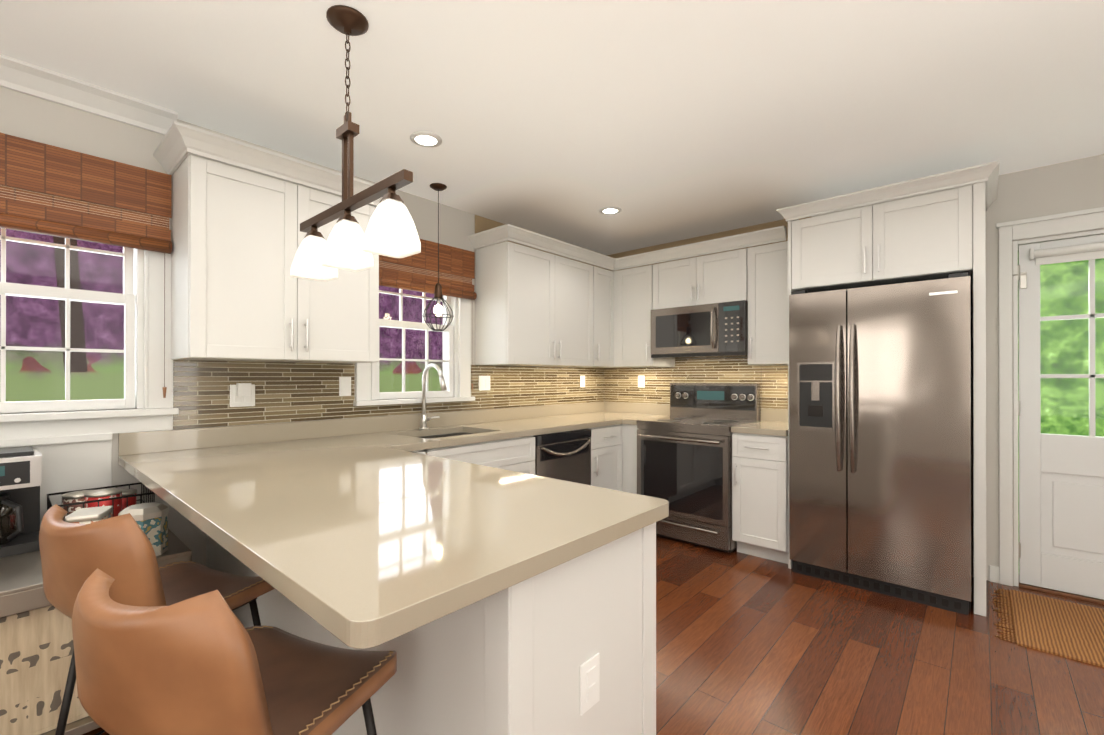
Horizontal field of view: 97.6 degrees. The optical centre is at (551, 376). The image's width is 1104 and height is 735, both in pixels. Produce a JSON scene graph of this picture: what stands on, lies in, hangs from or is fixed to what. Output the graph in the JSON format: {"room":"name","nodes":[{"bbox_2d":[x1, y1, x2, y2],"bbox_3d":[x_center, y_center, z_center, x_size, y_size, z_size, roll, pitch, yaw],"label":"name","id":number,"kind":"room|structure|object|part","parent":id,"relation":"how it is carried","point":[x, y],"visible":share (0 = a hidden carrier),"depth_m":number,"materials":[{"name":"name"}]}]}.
{"room":"kitchen","nodes":[
{"label":"kitchen","id":0,"kind":"room"},
{"bbox_2d":[0,86,591,565],"bbox_3d":[-1.570,0.018,2.745,0.200,2.510,6.500,0,0,42],"label":"wall","id":1,"kind":"structure","parent":0,"point":[32,118],"depth_m":2.20,"materials":[{"name":"grey paint"}]},
{"bbox_2d":[0,433,111,525],"bbox_3d":[-2.794,0.759,1.194,0.030,1.020,2.538,0,0,42],"label":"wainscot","id":2,"kind":"structure","parent":1,"relation":"attached to","point":[75,462],"depth_m":2.04,"materials":[{"name":"white wood"}]},
{"bbox_2d":[0,54,177,134],"bbox_3d":[-2.703,-1.193,1.266,0.075,0.094,2.760,0,0,42],"label":"crown molding","id":3,"kind":"structure","parent":1,"relation":"attached to","point":[32,80],"depth_m":2.06,"materials":[{"name":"white wood"}]},
{"bbox_2d":[0,218,178,439],"bbox_3d":[-2.138,-0.332,2.006,0.175,1.175,0.920,0,0,42],"label":"window","id":4,"kind":"structure","parent":1,"relation":"in","point":[154,410],"depth_m":2.18,"materials":[{"name":"white wood"}]},
{"bbox_3d":[-2.149,-0.320,2.016,0.065,0.938,0.620,0,0,42],"label":"large window sash","id":5,"kind":"part","parent":4,"relation":"part of","materials":[{"name":"white wood"}]},
{"bbox_2d":[0,133,171,397],"bbox_3d":[-2.087,-0.419,1.920,0.064,1.040,0.918,0,0,42],"label":"window blind","id":6,"kind":"object","parent":4,"relation":"attached to","point":[47,189],"visible":0.98,"depth_m":2.04,"materials":[{"name":"brown wood"}]},
{"bbox_2d":[153,121,381,362],"bbox_3d":[-1.371,-0.560,2.489,0.434,0.963,0.998,0,0,42],"label":"upper cabinet","id":7,"kind":"object","parent":1,"relation":"attached to","point":[239,292],"depth_m":2.26,"materials":[{"name":"white wood"}]},
{"bbox_2d":[173,360,603,428],"bbox_3d":[-0.646,0.087,3.624,0.006,0.342,3.552,0,0,42],"label":"backsplash","id":8,"kind":"structure","parent":1,"relation":"attached to","point":[290,391],"depth_m":2.79,"materials":[{"name":"tile"}]},
{"bbox_2d":[230,383,254,406],"bbox_3d":[-1.603,0.098,2.514,0.040,0.122,0.115,0,0,42],"label":"electrical outlet","id":9,"kind":"object","parent":8,"relation":"attached to","point":[242,394],"visible":1,"depth_m":2.51,"materials":[{"name":"white plastic"}]},
{"bbox_2d":[339,377,350,395],"bbox_3d":[-1.253,0.063,2.931,0.008,0.115,0.072,0,0,42],"label":"electrical outlet","id":10,"kind":"object","parent":8,"relation":"attached to","point":[344,386],"visible":1,"depth_m":2.93,"materials":[{"name":"white plastic"}]},
{"bbox_2d":[479,376,489,390],"bbox_3d":[-0.522,0.055,3.753,0.008,0.115,0.115,0,0,42],"label":"electrical outlet","id":11,"kind":"object","parent":8,"relation":"attached to","point":[484,383],"visible":1,"depth_m":3.75,"materials":[{"name":"white plastic"}]},
{"bbox_2d":[580,376,584,386],"bbox_3d":[0.298,0.052,4.675,0.008,0.115,0.072,0,0,42],"label":"electrical outlet","id":12,"kind":"object","parent":8,"relation":"attached to","point":[582,381],"visible":1,"depth_m":4.67,"materials":[{"name":"white plastic"}]},
{"bbox_2d":[353,288,474,405],"bbox_3d":[-0.946,-0.366,3.345,0.175,1.100,0.920,0,0,42],"label":"window","id":13,"kind":"structure","parent":1,"relation":"in","point":[460,323],"depth_m":3.43,"materials":[{"name":"white wood"}]},
{"bbox_3d":[-0.957,-0.317,3.355,0.065,0.938,0.620,0,0,42],"label":"small window sash","id":14,"kind":"part","parent":13,"relation":"part of","materials":[{"name":"white wood"}]},
{"bbox_2d":[379,239,476,389],"bbox_3d":[-0.879,-0.411,3.279,0.064,1.030,0.895,0,0,42],"label":"window blind","id":15,"kind":"object","parent":13,"relation":"attached to","point":[418,272],"visible":0.69,"depth_m":3.34,"materials":[{"name":"brown wood"}]},
{"bbox_2d":[468,227,592,366],"bbox_3d":[-0.122,-0.571,3.914,0.408,0.973,1.078,0,0,42],"label":"upper cabinet","id":16,"kind":"object","parent":1,"relation":"attached to","point":[533,307],"depth_m":3.66,"materials":[{"name":"white wood"}]},
{"bbox_2d":[496,224,615,270],"bbox_3d":[0.097,-1.012,3.862,0.062,0.092,1.290,0,0,42],"label":"crown molding","id":17,"kind":"structure","parent":16,"relation":"attached to","point":[503,233],"depth_m":3.75,"materials":[{"name":"white wood"}]},
{"bbox_2d":[582,266,629,367],"bbox_3d":[0.461,-0.523,4.569,0.408,0.880,0.671,0,0,42],"label":"upper cabinet","id":18,"kind":"object","parent":1,"relation":"attached to","point":[603,318],"visible":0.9,"depth_m":4.33,"materials":[{"name":"white wood"}]},
{"bbox_2d":[0,0,1103,254],"bbox_3d":[0.269,-1.282,0.978,5.300,0.080,6.700,0,0,42],"label":"ceiling","id":19,"kind":"structure","parent":0,"point":[658,122],"depth_m":2.09,"materials":[{"name":"white paint"}]},
{"bbox_2d":[290,5,420,280],"bbox_3d":[-0.707,-0.811,1.678,0.760,0.856,0.136,0,0,42],"label":"pendant chandelier","id":20,"kind":"object","parent":19,"relation":"hanging from","point":[350,245],"visible":1,"depth_m":1.65,"materials":[{"name":"white glass"}]},
{"bbox_2d":[410,131,441,147],"bbox_3d":[-0.657,-1.233,2.525,0.164,0.010,0.164,0,0,42],"label":"recessed light","id":21,"kind":"object","parent":19,"relation":"in","point":[425,139],"visible":1,"depth_m":2.52,"materials":[{"name":"white"}]},
{"bbox_2d":[423,183,453,330],"bbox_3d":[-0.740,-0.765,3.146,0.198,0.940,0.198,0,0,42],"label":"cage pendant light","id":22,"kind":"object","parent":19,"relation":"hanging from","point":[438,296],"visible":1,"depth_m":3.13,"materials":[{"name":"brown metal"}]},
{"bbox_2d":[599,206,620,214],"bbox_3d":[0.434,-1.230,3.602,0.164,0.010,0.164,0,0,42],"label":"recessed light","id":23,"kind":"object","parent":19,"relation":"in","point":[610,210],"visible":1,"depth_m":3.60,"materials":[{"name":"white"}]},
{"bbox_2d":[475,215,811,270],"bbox_3d":[0.691,-1.147,3.687,1.930,0.175,1.690,0,0,42],"label":"soffit","id":24,"kind":"object","parent":19,"relation":"attached to","point":[482,224],"visible":0.18,"depth_m":4.11,"materials":[{"name":"beige"}]},
{"bbox_2d":[82,535,1103,734],"bbox_3d":[0.269,1.308,0.972,5.300,0.080,6.700,0,0,42],"label":"floor","id":25,"kind":"structure","parent":0,"point":[746,644],"depth_m":2.13,"materials":[{"name":"brown wood"}]},
{"bbox_2d":[0,529,191,734],"bbox_3d":[-1.942,0.952,1.585,0.723,0.635,1.116,0,0,42],"label":"metal cart","id":26,"kind":"object","parent":25,"relation":"on","point":[21,585],"visible":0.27,"depth_m":1.54,"materials":[{"name":"beige"}]},
{"bbox_2d":[0,446,41,557],"bbox_3d":[-2.027,0.454,1.735,0.278,0.360,0.265,0,0,42],"label":"coffee maker","id":27,"kind":"object","parent":26,"relation":"on","point":[20,476],"visible":0.96,"depth_m":1.73,"materials":[{"name":"black plastic"}]},
{"bbox_2d":[0,605,88,734],"bbox_3d":[-1.947,0.922,1.585,0.625,0.394,1.010,0,0,42],"label":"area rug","id":28,"kind":"object","parent":26,"relation":"on","point":[36,648],"depth_m":1.50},
{"bbox_2d":[65,506,112,523],"bbox_3d":[-1.592,0.550,1.665,0.092,0.168,0.128,0,0,-26],"label":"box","id":29,"kind":"object","parent":26,"relation":"on","point":[87,515],"visible":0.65,"depth_m":1.64,"materials":[{"name":"beige cardboard"}]},
{"bbox_2d":[47,482,154,516],"bbox_3d":[-1.853,0.557,1.988,0.287,0.153,0.301,0,0,42],"label":"wire basket","id":30,"kind":"object","parent":26,"relation":"on","point":[49,504],"visible":0.33,"depth_m":1.97,"materials":[{"name":"black metal"}]},
{"bbox_2d":[62,490,91,520],"bbox_3d":[-1.936,0.552,1.985,0.108,0.149,0.108,0,0,42],"label":"tin","id":31,"kind":"object","parent":30,"relation":"in","point":[73,497],"visible":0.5,"depth_m":1.94,"materials":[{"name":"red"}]},
{"bbox_2d":[84,488,122,516],"bbox_3d":[-1.810,0.544,1.954,0.114,0.164,0.114,0,0,42],"label":"tin","id":32,"kind":"object","parent":30,"relation":"in","point":[105,493],"visible":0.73,"depth_m":1.93,"materials":[{"name":"red metal"}]},
{"bbox_2d":[122,489,136,509],"bbox_3d":[-1.842,0.560,2.076,0.094,0.134,0.094,0,0,42],"label":"tin","id":33,"kind":"object","parent":30,"relation":"in","point":[131,500],"visible":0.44,"depth_m":2.06,"materials":[{"name":"red metal"}]},
{"bbox_2d":[118,502,168,555],"bbox_3d":[-1.453,0.548,1.723,0.136,0.172,0.136,0,0,42],"label":"tin","id":34,"kind":"object","parent":26,"relation":"on","point":[151,519],"visible":0.6,"depth_m":1.70,"materials":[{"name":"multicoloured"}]},
{"bbox_2d":[39,504,274,734],"bbox_3d":[-1.111,0.802,1.374,0.449,0.935,0.480,0,0,18],"label":"stool","id":35,"kind":"object","parent":25,"relation":"on","point":[119,549],"visible":0.73,"depth_m":1.18,"materials":[{"name":"brown leather"}]},
{"bbox_3d":[-1.100,0.510,1.399,0.528,0.353,0.524,0,0,42],"label":"seat","id":36,"kind":"part","parent":35,"relation":"part of","materials":[{"name":"brown leather"}]},
{"bbox_2d":[206,534,249,627],"bbox_3d":[-1.263,0.835,2.394,0.717,0.872,0.588,0,0,42],"label":"base cabinet","id":37,"kind":"object","parent":25,"relation":"on","point":[218,558],"depth_m":2.18,"materials":[{"name":"white"}]},
{"bbox_2d":[118,402,629,479],"bbox_3d":[-0.460,0.418,3.341,0.660,0.319,3.728,0,0,42],"label":"countertop","id":38,"kind":"structure","parent":37,"relation":"on","point":[149,450],"depth_m":2.77,"materials":[{"name":"stone"}]},
{"bbox_2d":[419,363,446,428],"bbox_3d":[-0.765,0.137,3.227,0.277,0.442,0.125,0,0,42],"label":"faucet","id":39,"kind":"object","parent":38,"relation":"on","point":[424,418],"visible":1,"depth_m":3.26,"materials":[{"name":"silver metal"}]},
{"bbox_2d":[138,442,668,648],"bbox_3d":[-0.553,0.374,1.553,1.578,0.040,0.932,0,0,42],"label":"countertop","id":40,"kind":"structure","parent":37,"relation":"on","point":[363,532],"depth_m":1.16,"materials":[{"name":"stone"}]},
{"bbox_2d":[72,568,396,734],"bbox_3d":[-0.605,0.801,0.950,0.449,0.935,0.480,0,0,18],"label":"stool","id":41,"kind":"object","parent":25,"relation":"on","point":[208,663],"visible":1,"depth_m":0.75,"materials":[{"name":"brown leather"}]},
{"bbox_2d":[250,569,273,626],"bbox_3d":[-0.930,0.834,2.098,0.288,0.872,0.588,0,0,42],"label":"base cabinet","id":42,"kind":"object","parent":25,"relation":"on","point":[265,602],"depth_m":1.86,"materials":[{"name":"white wood"}]},
{"bbox_2d":[274,589,297,635],"bbox_3d":[-0.777,0.834,1.962,0.356,0.872,0.588,0,0,42],"label":"base cabinet","id":43,"kind":"object","parent":25,"relation":"on","point":[285,611],"depth_m":1.72,"materials":[{"name":"white wood"}]},
{"bbox_2d":[298,607,333,734],"bbox_3d":[-0.593,0.834,1.798,0.386,0.872,0.588,0,0,42],"label":"base cabinet","id":44,"kind":"object","parent":25,"relation":"on","point":[308,628],"depth_m":1.57,"materials":[{"name":"white wood"}]},
{"bbox_2d":[334,636,381,734],"bbox_3d":[-0.392,0.833,1.620,0.386,0.872,0.588,0,0,42],"label":"base cabinet","id":45,"kind":"object","parent":25,"relation":"on","point":[355,724],"depth_m":1.35,"materials":[{"name":"white wood"}]},
{"bbox_2d":[382,635,401,734],"bbox_3d":[-0.196,0.833,1.445,0.389,0.872,0.588,0,0,42],"label":"base cabinet","id":46,"kind":"object","parent":25,"relation":"on","point":[392,689],"depth_m":1.24,"materials":[{"name":"white wood"}]},
{"bbox_2d":[410,450,425,454],"bbox_3d":[-0.993,0.836,2.714,0.656,0.873,0.282,0,0,42],"label":"base cabinet","id":47,"kind":"object","parent":25,"relation":"on","point":[421,452],"visible":0.06,"depth_m":2.61,"materials":[{"name":"white wood"}]},
{"bbox_2d":[424,436,534,474],"bbox_3d":[-0.612,0.837,3.142,0.656,0.873,0.858,0,0,42],"label":"base cabinet","id":48,"kind":"object","parent":25,"relation":"on","point":[515,454],"visible":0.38,"depth_m":3.03,"materials":[{"name":"white wood"}]},
{"bbox_2d":[402,522,655,734],"bbox_3d":[-0.014,0.832,1.280,0.337,0.872,0.594,0,0,42],"label":"base cabinet","id":49,"kind":"object","parent":25,"relation":"on","point":[510,660],"depth_m":1.10,"materials":[{"name":"white wood"}]},
{"bbox_2d":[580,653,599,715],"bbox_3d":[0.091,0.729,1.145,0.008,0.115,0.072,0,0,42],"label":"electrical outlet","id":50,"kind":"object","parent":49,"relation":"attached to","point":[589,683],"visible":1,"depth_m":1.14,"materials":[{"name":"white plastic"}]},
{"bbox_2d":[533,428,590,484],"bbox_3d":[-0.117,0.839,3.690,0.631,0.872,0.613,0,0,42],"label":"dishwasher","id":51,"kind":"object","parent":25,"relation":"on","point":[565,455],"visible":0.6,"depth_m":3.49,"materials":[{"name":"black metal"}]},
{"bbox_2d":[589,424,621,490],"bbox_3d":[0.229,0.839,4.088,0.656,0.873,0.435,0,0,42],"label":"base cabinet","id":52,"kind":"object","parent":25,"relation":"on","point":[606,456],"visible":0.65,"depth_m":3.90,"materials":[{"name":"white wood"}]},
{"bbox_2d":[620,424,637,493],"bbox_3d":[0.619,0.840,4.452,0.795,0.873,0.632,0,0,42],"label":"base cabinet","id":53,"kind":"object","parent":25,"relation":"on","point":[629,458],"visible":0.06,"depth_m":4.01,"materials":[{"name":"white wood"}]},
{"bbox_2d":[622,403,669,424],"bbox_3d":[0.854,0.331,4.220,0.135,0.140,0.668,0,0,42],"label":"countertop","id":54,"kind":"structure","parent":53,"relation":"on","point":[634,412],"depth_m":4.52,"materials":[{"name":"stone"}]},
{"bbox_2d":[637,383,759,552],"bbox_3d":[1.159,0.668,3.885,0.758,1.215,0.707,0,0,42],"label":"range","id":55,"kind":"object","parent":25,"relation":"on","point":[684,458],"visible":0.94,"depth_m":3.69,"materials":[{"name":"silver metal"}]},
{"bbox_2d":[732,433,787,563],"bbox_3d":[1.606,0.838,3.531,0.366,0.873,0.656,0,0,42],"label":"base cabinet","id":56,"kind":"object","parent":25,"relation":"on","point":[759,495],"visible":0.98,"depth_m":3.32,"materials":[{"name":"white wood"}]},
{"bbox_2d":[731,408,787,435],"bbox_3d":[1.621,0.329,3.551,0.370,0.140,0.648,0,0,42],"label":"countertop","id":57,"kind":"structure","parent":56,"relation":"on","point":[774,422],"depth_m":3.52,"materials":[{"name":"stone"}]},
{"bbox_2d":[789,272,971,614],"bbox_3d":[2.062,0.362,3.055,0.890,1.822,0.747,0,0,42],"label":"fridge","id":58,"kind":"object","parent":25,"relation":"on","point":[880,439],"visible":1,"depth_m":2.80,"materials":[{"name":"silver metal"}]},
{"bbox_2d":[776,161,999,616],"bbox_3d":[2.117,0.084,3.093,1.086,2.379,0.675,0,0,42],"label":"tall cabinet","id":59,"kind":"object","parent":25,"relation":"on","point":[938,235],"visible":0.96,"depth_m":2.77,"materials":[{"name":"white wood"}]},
{"bbox_2d":[993,588,1103,666],"bbox_3d":[2.777,1.268,2.295,1.010,0.010,0.770,0,0,42],"label":"area rug","id":60,"kind":"object","parent":25,"relation":"on","point":[1070,630],"visible":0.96,"depth_m":2.45,"materials":[{"name":"wicker"}]},
{"bbox_2d":[622,154,1103,585],"bbox_3d":[2.504,0.019,3.337,5.100,2.510,0.200,0,0,42],"label":"wall","id":61,"kind":"structure","parent":0,"point":[1069,186],"depth_m":2.98,"materials":[{"name":"grey paint"}]},
{"bbox_2d":[613,265,671,367],"bbox_3d":[0.815,-0.523,4.429,0.418,0.880,0.404,0,0,42],"label":"upper cabinet","id":62,"kind":"object","parent":61,"relation":"attached to","point":[633,297],"visible":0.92,"depth_m":4.30,"materials":[{"name":"white wood"}]},
{"bbox_2d":[616,226,785,269],"bbox_3d":[1.096,-1.012,3.916,1.482,0.092,0.062,0,0,42],"label":"crown molding","id":63,"kind":"structure","parent":62,"relation":"attached to","point":[775,234],"depth_m":3.81,"materials":[{"name":"white wood"}]},
{"bbox_2d":[604,357,787,420],"bbox_3d":[1.254,0.162,4.308,1.925,0.629,0.006,0,0,42],"label":"backsplash","id":64,"kind":"structure","parent":61,"relation":"attached to","point":[620,384],"depth_m":4.30,"materials":[{"name":"tile"}]},
{"bbox_2d":[638,376,644,387],"bbox_3d":[0.858,0.052,4.650,0.072,0.115,0.008,0,0,42],"label":"electrical outlet","id":65,"kind":"object","parent":64,"relation":"attached to","point":[641,381],"visible":1,"depth_m":4.64,"materials":[{"name":"white plastic"}]},
{"bbox_2d":[653,248,747,309],"bbox_3d":[1.272,-0.767,4.022,0.802,0.395,0.404,0,0,42],"label":"upper cabinet","id":66,"kind":"object","parent":61,"relation":"attached to","point":[714,278],"visible":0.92,"depth_m":3.87,"materials":[{"name":"white wood"}]},
{"bbox_2d":[651,300,747,358],"bbox_3d":[1.251,-0.361,3.998,0.797,0.410,0.459,0,0,42],"label":"microwave","id":67,"kind":"object","parent":66,"relation":"attached to","point":[716,330],"visible":0.96,"depth_m":3.84,"materials":[{"name":"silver metal"}]},
{"bbox_2d":[748,241,787,365],"bbox_3d":[1.706,-0.525,3.636,0.352,0.880,0.404,0,0,42],"label":"upper cabinet","id":68,"kind":"object","parent":61,"relation":"attached to","point":[767,304],"visible":0.67,"depth_m":3.54,"materials":[{"name":"white wood"}]},
{"bbox_2d":[990,565,999,582],"bbox_3d":[3.453,1.222,2.347,1.970,0.100,0.014,0,0,42],"label":"baseboard","id":69,"kind":"structure","parent":61,"relation":"attached to","point":[995,574],"depth_m":2.98,"materials":[{"name":"white"}]},
{"bbox_2d":[996,207,1103,604],"bbox_3d":[3.181,0.168,2.714,1.014,2.210,0.230,0,0,42],"label":"door frame","id":70,"kind":"structure","parent":61,"relation":"attached to","point":[1061,223],"depth_m":2.93,"materials":[{"name":"white wood"}]},
{"bbox_2d":[1012,234,1103,599],"bbox_3d":[3.107,0.228,2.653,0.842,2.044,0.130,0,0,42],"label":"door","id":71,"kind":"structure","parent":61,"relation":"in","point":[1061,515],"depth_m":2.83,"materials":[{"name":"white wood"}]},
{"label":"outside","id":72,"kind":"structure","parent":0,"visible":0},
{"bbox_2d":[0,228,442,401],"bbox_3d":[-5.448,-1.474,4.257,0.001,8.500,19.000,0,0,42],"label":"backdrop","id":73,"kind":"structure","parent":72,"point":[15,259],"depth_m":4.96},
{"bbox_2d":[1018,258,1103,533],"bbox_3d":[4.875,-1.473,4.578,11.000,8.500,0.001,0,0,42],"label":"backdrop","id":74,"kind":"structure","parent":72,"point":[1063,302],"depth_m":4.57,"materials":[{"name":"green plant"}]}
]}

